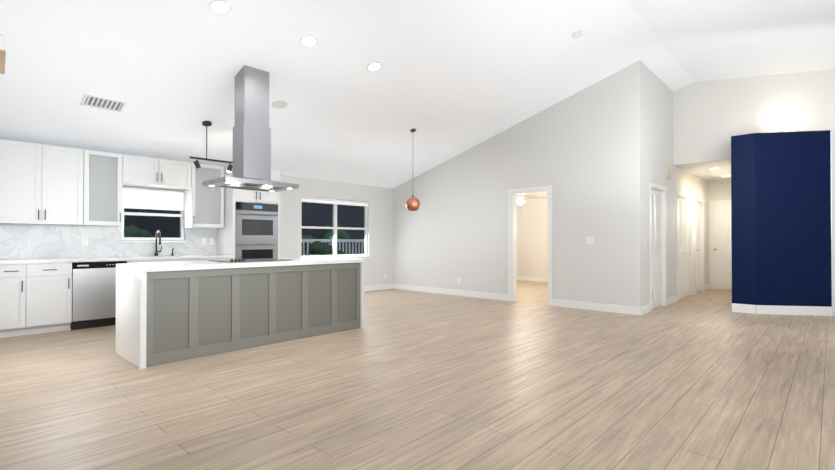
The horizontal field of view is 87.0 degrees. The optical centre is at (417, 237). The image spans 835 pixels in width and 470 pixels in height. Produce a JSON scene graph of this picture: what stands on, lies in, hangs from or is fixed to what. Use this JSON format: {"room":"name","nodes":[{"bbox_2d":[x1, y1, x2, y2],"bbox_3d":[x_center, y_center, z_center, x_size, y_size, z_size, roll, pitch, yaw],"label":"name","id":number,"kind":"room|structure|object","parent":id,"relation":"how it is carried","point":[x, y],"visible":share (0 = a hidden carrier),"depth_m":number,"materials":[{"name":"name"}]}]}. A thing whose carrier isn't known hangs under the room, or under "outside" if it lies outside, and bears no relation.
{"room":"kitchen","nodes":[
{"label":"kitchen","id":0,"kind":"room"},
{"bbox_2d":[23,237,29,245],"bbox_3d":[-5.133,0.049,5.775,0.006,0.115,0.075,0,-1,43],"label":"outlet","id":1,"kind":"object","parent":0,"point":[26,241],"visible":1,"depth_m":5.77,"materials":[{"name":"white plastic"}]},
{"bbox_2d":[82,237,87,244],"bbox_3d":[-4.708,0.052,6.227,0.006,0.115,0.075,0,-1,43],"label":"outlet","id":2,"kind":"object","parent":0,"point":[84,240],"visible":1,"depth_m":6.22,"materials":[{"name":"white plastic"}]},
{"bbox_2d":[201,238,205,244],"bbox_3d":[-3.597,0.061,7.406,0.006,0.115,0.075,0,-1,43],"label":"outlet","id":3,"kind":"object","parent":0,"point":[203,241],"visible":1,"depth_m":7.40,"materials":[{"name":"white plastic"}]},
{"bbox_2d":[209,238,213,244],"bbox_3d":[-3.508,0.062,7.500,0.006,0.115,0.075,0,-1,43],"label":"outlet","id":4,"kind":"object","parent":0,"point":[211,241],"visible":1,"depth_m":7.50,"materials":[{"name":"white plastic"}]},
{"bbox_2d":[121,175,392,285],"bbox_3d":[-3.300,-0.020,7.855,0.150,2.470,8.060,0,-1,43],"label":"wall","id":5,"kind":"structure","parent":0,"point":[378,263],"depth_m":9.86,"materials":[{"name":"white paint"}]},
{"bbox_2d":[0,139,91,225],"bbox_3d":[-4.922,-0.686,5.786,0.327,1.030,0.926,0,-1,43],"label":"upper cabinet","id":6,"kind":"object","parent":5,"relation":"attached to","point":[42,184],"depth_m":5.67,"materials":[{"name":"white wood"}]},
{"bbox_2d":[121,186,185,241],"bbox_3d":[-4.146,-0.347,6.923,0.150,0.845,0.900,0,-1,43],"label":"window","id":7,"kind":"structure","parent":5,"relation":"in","point":[181,216],"depth_m":6.90,"materials":[{"name":"white"}]},
{"bbox_2d":[122,187,183,210],"bbox_3d":[-4.131,-0.600,6.911,0.040,0.324,0.876,0,-1,43],"label":"blinds","id":8,"kind":"object","parent":7,"relation":"attached to","point":[145,198],"visible":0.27,"depth_m":6.88,"materials":[{"name":"white fabric"}]},
{"bbox_2d":[116,154,191,190],"bbox_3d":[-4.019,-0.989,6.747,0.327,0.410,0.928,0,-1,43],"label":"upper cabinet","id":9,"kind":"object","parent":5,"relation":"attached to","point":[132,170],"depth_m":6.59,"materials":[{"name":"white wood"}]},
{"bbox_2d":[301,198,369,257],"bbox_3d":[-1.753,-0.188,9.462,0.150,1.265,1.780,0,-1,43],"label":"window","id":10,"kind":"structure","parent":5,"relation":"in","point":[334,228],"depth_m":9.48,"materials":[{"name":"white plastic"}]},
{"bbox_2d":[301,196,367,206],"bbox_3d":[-1.739,-0.765,9.454,0.038,0.108,1.756,0,-1,43],"label":"blind stack","id":11,"kind":"object","parent":10,"relation":"attached to","point":[331,201],"visible":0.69,"depth_m":9.37,"materials":[{"name":"white"}]},
{"bbox_2d":[364,284,392,291],"bbox_3d":[-1.722,1.164,9.399,0.016,0.125,3.334,0,-1,43],"label":"baseboard","id":12,"kind":"structure","parent":5,"relation":"attached to","point":[385,286],"depth_m":10.25,"materials":[{"name":"white wood"}]},
{"bbox_2d":[0,280,834,469],"bbox_3d":[1.381,1.238,4.356,12.050,0.100,18.200,0,-1,43],"label":"floor","id":13,"kind":"structure","parent":0,"point":[531,379],"depth_m":3.29,"materials":[{"name":"brown wood"}]},
{"bbox_2d":[0,264,35,337],"bbox_3d":[-5.024,0.756,5.455,0.617,0.880,0.320,0,-1,43],"label":"base cabinet","id":14,"kind":"object","parent":13,"relation":"on","point":[17,281],"depth_m":5.27,"materials":[{"name":"white wood"}]},
{"bbox_2d":[0,256,231,263],"bbox_3d":[-4.176,0.303,6.344,0.637,0.040,2.772,0,-1,43],"label":"countertop","id":15,"kind":"structure","parent":14,"relation":"on","point":[51,259],"depth_m":6.09,"materials":[{"name":"white stone"}]},
{"bbox_2d":[154,230,161,255],"bbox_3d":[-3.978,0.087,6.799,0.213,0.396,0.107,0,-1,43],"label":"faucet","id":16,"kind":"object","parent":15,"relation":"on","point":[156,253],"visible":1,"depth_m":6.81,"materials":[{"name":"black"}]},
{"bbox_2d":[36,264,71,333],"bbox_3d":[-4.825,0.758,5.667,0.617,0.880,0.502,0,-1,43],"label":"base cabinet","id":17,"kind":"object","parent":13,"relation":"on","point":[36,286],"depth_m":5.52,"materials":[{"name":"white wood"}]},
{"bbox_2d":[116,260,207,262],"bbox_3d":[-3.872,0.766,6.678,0.617,0.880,1.069,0,-1,43],"label":"base cabinet","id":18,"kind":"object","parent":13,"relation":"on","point":[128,261],"depth_m":6.32,"materials":[{"name":"white"}]},
{"bbox_2d":[71,261,126,329],"bbox_3d":[-4.436,0.765,6.061,0.602,0.872,0.598,0,-1,43],"label":"dishwasher","id":19,"kind":"object","parent":18,"relation":"in","point":[93,294],"visible":0.71,"depth_m":5.81,"materials":[{"name":"grey metal"}]},
{"bbox_2d":[115,257,364,368],"bbox_3d":[-1.913,0.735,5.202,0.860,0.920,2.610,0,-1,43],"label":"kitchen island","id":20,"kind":"object","parent":13,"relation":"on","point":[168,312],"visible":1,"depth_m":4.58,"materials":[{"name":"wood"}]},
{"bbox_2d":[209,258,291,261],"bbox_3d":[-1.993,0.260,5.282,0.520,0.030,0.780,0,-1,43],"label":"cooktop","id":21,"kind":"object","parent":20,"relation":"in","point":[249,260],"visible":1,"depth_m":5.08,"materials":[{"name":"black glass"}]},
{"bbox_2d":[217,166,279,258],"bbox_3d":[-2.911,0.013,7.647,0.696,2.400,0.848,0,-1,43],"label":"tall cabinet","id":22,"kind":"object","parent":13,"relation":"on","point":[250,229],"visible":0.58,"depth_m":7.40,"materials":[{"name":"white wood"}]},
{"bbox_2d":[0,0,834,187],"bbox_3d":[1.381,-2.080,4.381,11.950,1.836,18.200,0,-1,43],"label":"ceiling","id":23,"kind":"structure","parent":0,"point":[449,79],"depth_m":5.63,"materials":[{"name":"white paint"}]},
{"bbox_2d":[80,93,127,112],"bbox_3d":[-3.749,-1.604,5.267,0.263,0.084,0.420,0,-1,43],"label":"ceiling vent","id":24,"kind":"object","parent":23,"relation":"in","point":[100,102],"visible":0.98,"depth_m":5.26,"materials":[{"name":"white metal"}]},
{"bbox_2d":[190,121,232,171],"bbox_3d":[-2.836,-1.281,6.246,0.125,0.672,0.740,0,-1,43],"label":"track light","id":25,"kind":"object","parent":23,"relation":"hanging from","point":[196,162],"visible":0.96,"depth_m":6.13,"materials":[{"name":"black metal"}]},
{"bbox_2d":[209,0,230,14],"bbox_3d":[-1.885,-2.198,4.203,0.190,0.058,0.196,0,-1,43],"label":"recessed light","id":26,"kind":"object","parent":23,"relation":"in","point":[220,7],"visible":1,"depth_m":4.20,"materials":[{"name":"white plastic"}]},
{"bbox_2d":[202,65,298,191],"bbox_3d":[-1.993,-1.315,5.293,0.640,1.428,0.900,0,-1,43],"label":"range hood","id":27,"kind":"object","parent":23,"relation":"hanging from","point":[251,150],"visible":0.94,"depth_m":5.18,"materials":[{"name":"silver metal"}]},
{"bbox_2d":[272,100,286,108],"bbox_3d":[-1.898,-1.828,6.053,0.204,0.061,0.210,0,-1,43],"label":"speaker","id":28,"kind":"object","parent":23,"relation":"attached to","point":[279,104],"visible":1,"depth_m":6.05,"materials":[{"name":"white plastic"}]},
{"bbox_2d":[300,35,317,46],"bbox_3d":[-1.213,-2.193,4.916,0.190,0.058,0.196,0,-1,43],"label":"recessed light","id":29,"kind":"object","parent":23,"relation":"in","point":[308,41],"visible":1,"depth_m":4.91,"materials":[{"name":"white plastic"}]},
{"bbox_2d":[366,62,381,70],"bbox_3d":[-0.555,-2.185,5.629,0.190,0.058,0.196,0,-1,43],"label":"recessed light","id":30,"kind":"object","parent":23,"relation":"in","point":[374,66],"visible":1,"depth_m":5.62,"materials":[{"name":"white plastic"}]},
{"bbox_2d":[406,129,419,210],"bbox_3d":[-0.079,-1.177,7.673,0.250,1.426,0.250,0,-1,43],"label":"pendant light","id":31,"kind":"object","parent":23,"relation":"hanging from","point":[412,203],"visible":1,"depth_m":7.59,"materials":[{"name":"orange"}]},
{"bbox_2d":[572,30,582,38],"bbox_3d":[2.108,-2.678,5.803,0.139,0.070,0.140,0,-1,43],"label":"smoke detector","id":32,"kind":"object","parent":23,"relation":"attached to","point":[577,34],"visible":1,"depth_m":5.77,"materials":[{"name":"white plastic"}]},
{"bbox_2d":[393,60,643,314],"bbox_3d":[1.431,-0.782,8.837,5.700,4.008,0.150,0,-1,43],"label":"wall","id":33,"kind":"structure","parent":0,"point":[581,152],"depth_m":7.75,"materials":[{"name":"white paint"}]},
{"bbox_2d":[393,284,507,300],"bbox_3d":[0.585,1.165,9.503,3.171,0.125,0.016,0,-1,43],"label":"baseboard","id":34,"kind":"structure","parent":33,"relation":"attached to","point":[494,296],"depth_m":9.33,"materials":[{"name":"white wood"}]},
{"bbox_2d":[508,185,551,305],"bbox_3d":[2.118,0.147,8.173,0.890,2.140,0.163,0,-1,43],"label":"door frame","id":35,"kind":"structure","parent":33,"relation":"attached to","point":[512,245],"depth_m":8.38,"materials":[{"name":"white wood"}]},
{"bbox_2d":[586,237,593,243],"bbox_3d":[2.884,0.051,7.354,0.120,0.120,0.006,0,-1,43],"label":"light switch","id":36,"kind":"object","parent":33,"relation":"attached to","point":[589,240],"visible":1,"depth_m":7.35,"materials":[{"name":"white plastic"}]},
{"bbox_2d":[552,299,642,314],"bbox_3d":[2.927,1.148,7.301,1.467,0.125,0.017,0,-1,43],"label":"baseboard","id":37,"kind":"structure","parent":33,"relation":"attached to","point":[555,302],"depth_m":7.24,"materials":[{"name":"white wood"}]},
{"bbox_2d":[523,192,547,195],"bbox_3d":[2.834,-1.267,10.329,5.400,0.100,3.940,0,-1,43],"label":"ceiling","id":38,"kind":"structure","parent":0,"point":[539,193],"depth_m":12.17,"materials":[{"name":"white paint"}]},
{"bbox_2d":[517,194,547,204],"bbox_3d":[2.421,-0.890,10.529,1.245,0.650,1.295,0,-1,43],"label":"fan","id":39,"kind":"object","parent":38,"relation":"hanging from","point":[520,198],"visible":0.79,"depth_m":10.44,"materials":[{"name":"white"}]},
{"bbox_2d":[517,194,683,285],"bbox_3d":[4.181,-0.055,11.860,5.550,2.600,0.150,0,-1,43],"label":"wall","id":40,"kind":"structure","parent":0,"point":[532,237],"depth_m":12.57,"materials":[{"name":"white paint"}]},
{"bbox_2d":[517,276,683,289],"bbox_3d":[4.179,1.182,11.739,5.400,0.125,0.014,0,-1,43],"label":"baseboard","id":41,"kind":"structure","parent":40,"relation":"attached to","point":[524,278],"depth_m":12.55,"materials":[{"name":"white wood"}]},
{"bbox_2d":[643,64,707,305],"bbox_3d":[5.248,-0.782,8.841,0.150,4.008,5.090,0,-1,43],"label":"wall","id":42,"kind":"structure","parent":0,"point":[658,160],"depth_m":7.84,"materials":[{"name":"white paint"}]},
{"bbox_2d":[643,304,650,314],"bbox_3d":[3.631,1.146,6.992,0.018,0.125,0.452,0,-1,43],"label":"baseboard","id":43,"kind":"structure","parent":42,"relation":"attached to","point":[646,309],"depth_m":7.00,"materials":[{"name":"white"}]},
{"bbox_2d":[651,189,661,308],"bbox_3d":[4.077,0.193,7.546,0.053,2.014,0.783,0,-1,43],"label":"louvered door","id":44,"kind":"structure","parent":42,"relation":"in","point":[656,201],"depth_m":7.62,"materials":[{"name":"white wood"}]},
{"bbox_2d":[649,182,666,311],"bbox_3d":[4.060,0.156,7.562,0.163,2.112,0.954,0,-1,43],"label":"trim","id":45,"kind":"structure","parent":42,"relation":"attached to","point":[664,253],"depth_m":7.81,"materials":[{"name":"white wood"}]},
{"bbox_2d":[667,169,670,179],"bbox_3d":[4.548,-1.145,7.965,0.034,0.180,0.130,0,-1,43],"label":"thermostat","id":46,"kind":"object","parent":42,"relation":"attached to","point":[668,174],"visible":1,"depth_m":7.94,"materials":[{"name":"beige plastic"}]},
{"bbox_2d":[667,295,677,304],"bbox_3d":[4.697,1.155,8.121,0.014,0.125,0.746,0,-1,43],"label":"baseboard","id":47,"kind":"structure","parent":42,"relation":"attached to","point":[673,299],"depth_m":8.12,"materials":[{"name":"white wood"}]},
{"bbox_2d":[678,197,689,298],"bbox_3d":[5.370,0.204,8.918,0.053,2.014,1.153,0,-1,43],"label":"louvered door","id":48,"kind":"structure","parent":42,"relation":"in","point":[683,215],"depth_m":9.00,"materials":[{"name":"white wood"}]},
{"bbox_2d":[676,191,692,294],"bbox_3d":[5.353,0.167,8.934,0.163,2.112,1.324,0,-1,43],"label":"trim","id":49,"kind":"structure","parent":42,"relation":"attached to","point":[682,195],"depth_m":9.31,"materials":[{"name":"white wood"}]},
{"bbox_2d":[697,202,699,290],"bbox_3d":[6.304,0.211,9.892,0.106,2.014,0.656,0,-1,43],"label":"hall door","id":50,"kind":"structure","parent":42,"relation":"in","point":[698,246],"depth_m":10.02,"materials":[{"name":"white wood"}]},
{"bbox_2d":[695,197,703,293],"bbox_3d":[6.278,0.174,9.917,0.163,2.112,0.824,0,-1,43],"label":"door frame","id":51,"kind":"structure","parent":42,"relation":"attached to","point":[700,201],"depth_m":10.12,"materials":[{"name":"white wood"}]},
{"bbox_2d":[704,284,709,290],"bbox_3d":[6.789,1.171,10.329,0.030,0.125,0.487,0,-1,43],"label":"baseboard","id":52,"kind":"structure","parent":42,"relation":"attached to","point":[706,287],"depth_m":10.36,"materials":[{"name":"white wood"}]},
{"bbox_2d":[676,160,730,180],"bbox_3d":[6.276,-1.406,9.120,0.970,0.100,2.980,0,-1,43],"label":"ceiling","id":53,"kind":"structure","parent":0,"point":[702,171],"depth_m":8.91,"materials":[{"name":"white paint"}]},
{"bbox_2d":[707,180,731,290],"bbox_3d":[7.349,-0.107,10.250,1.270,2.680,0.150,0,-1,43],"label":"wall","id":54,"kind":"structure","parent":0,"point":[718,190],"depth_m":10.41,"materials":[{"name":"white paint"}]},
{"bbox_2d":[709,200,730,288],"bbox_3d":[7.282,0.179,10.198,0.864,2.106,0.013,0,-1,43],"label":"door frame","id":55,"kind":"structure","parent":54,"relation":"attached to","point":[710,234],"depth_m":10.46,"materials":[{"name":"white wood"}]},
{"bbox_2d":[712,203,731,289],"bbox_3d":[7.249,0.206,10.163,0.740,2.028,0.105,0,-1,43],"label":"door","id":56,"kind":"structure","parent":54,"relation":"in","point":[721,246],"depth_m":10.30,"materials":[{"name":"white wood"}]},
{"bbox_2d":[673,69,834,315],"bbox_3d":[7.008,-0.850,6.298,5.900,4.106,0.120,0,-1,43],"label":"wall","id":57,"kind":"structure","parent":0,"point":[711,118],"depth_m":7.51,"materials":[{"name":"white paint"}]},
{"bbox_2d":[731,130,831,306],"bbox_3d":[5.754,-0.225,6.986,1.185,2.865,0.581,0,-1,43],"label":"wall","id":58,"kind":"structure","parent":0,"point":[781,215],"depth_m":6.90,"materials":[{"name":"blue paint"}]},
{"bbox_2d":[732,303,831,315],"bbox_3d":[5.749,1.138,6.972,1.200,0.140,0.599,0,-1,43],"label":"baseboard","id":59,"kind":"structure","parent":58,"relation":"attached to","point":[784,310],"depth_m":6.88,"materials":[{"name":"white"}]},
{"bbox_2d":[779,128,791,131],"bbox_3d":[5.894,-1.700,7.054,0.182,0.086,0.079,0,0,10],"label":"light","id":60,"kind":"object","parent":58,"relation":"on","point":[787,130],"visible":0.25,"depth_m":7.03,"materials":[{"name":"white plastic"}]},
{"bbox_3d":[-4.277,-0.612,4.307,3.600,3.600,0.320,0,-1,43],"label":"wall","id":61,"kind":"structure","parent":0,"visible":0},
{"bbox_2d":[0,34,5,73],"bbox_3d":[-3.167,-1.369,3.251,0.176,0.122,0.581,0,-1,-44],"label":"bulkhead","id":62,"kind":"object","parent":61,"relation":"attached to","point":[2,51],"visible":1,"depth_m":3.11,"materials":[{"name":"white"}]},
{"label":"outside","id":63,"kind":"structure","parent":0,"visible":0},
{"bbox_2d":[121,202,363,254],"bbox_3d":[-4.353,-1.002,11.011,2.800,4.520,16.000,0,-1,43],"label":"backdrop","id":64,"kind":"structure","parent":63,"point":[309,216],"depth_m":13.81,"materials":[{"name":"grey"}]},
{"bbox_3d":[-4.775,1.311,11.391,6.840,0.100,16.000,0,-1,43],"label":"ground","id":65,"kind":"structure","parent":63,"visible":0},
{"bbox_2d":[122,225,152,240],"bbox_3d":[-5.106,0.506,8.004,0.569,1.459,0.526,0,-1,43],"label":"bush","id":66,"kind":"object","parent":65,"relation":"on","point":[135,231],"depth_m":7.81,"materials":[{"name":"green plant"}]},
{"bbox_2d":[301,234,312,254],"bbox_3d":[-3.460,0.495,12.320,0.858,1.546,1.104,0,-1,43],"label":"bush","id":67,"kind":"object","parent":65,"relation":"on","point":[305,236],"depth_m":12.24,"materials":[{"name":"green plant"}]},
{"bbox_2d":[309,241,344,254],"bbox_3d":[-2.224,0.667,10.786,0.751,1.178,0.843,0,-1,43],"label":"bush","id":68,"kind":"object","parent":65,"relation":"on","point":[316,251],"depth_m":10.49,"materials":[{"name":"green plant"}]},
{"bbox_2d":[301,236,363,254],"bbox_3d":[-2.335,0.617,12.120,0.100,1.300,4.100,0,-1,43],"label":"fence","id":69,"kind":"object","parent":65,"relation":"on","point":[330,241],"depth_m":12.33,"materials":[{"name":"white wood"}]},
{"bbox_2d":[320,224,350,252],"bbox_3d":[-2.519,0.428,13.382,0.966,1.696,1.169,0,-1,43],"label":"bush","id":70,"kind":"object","parent":65,"relation":"on","point":[339,235],"depth_m":13.13,"materials":[{"name":"green plant"}]}
]}

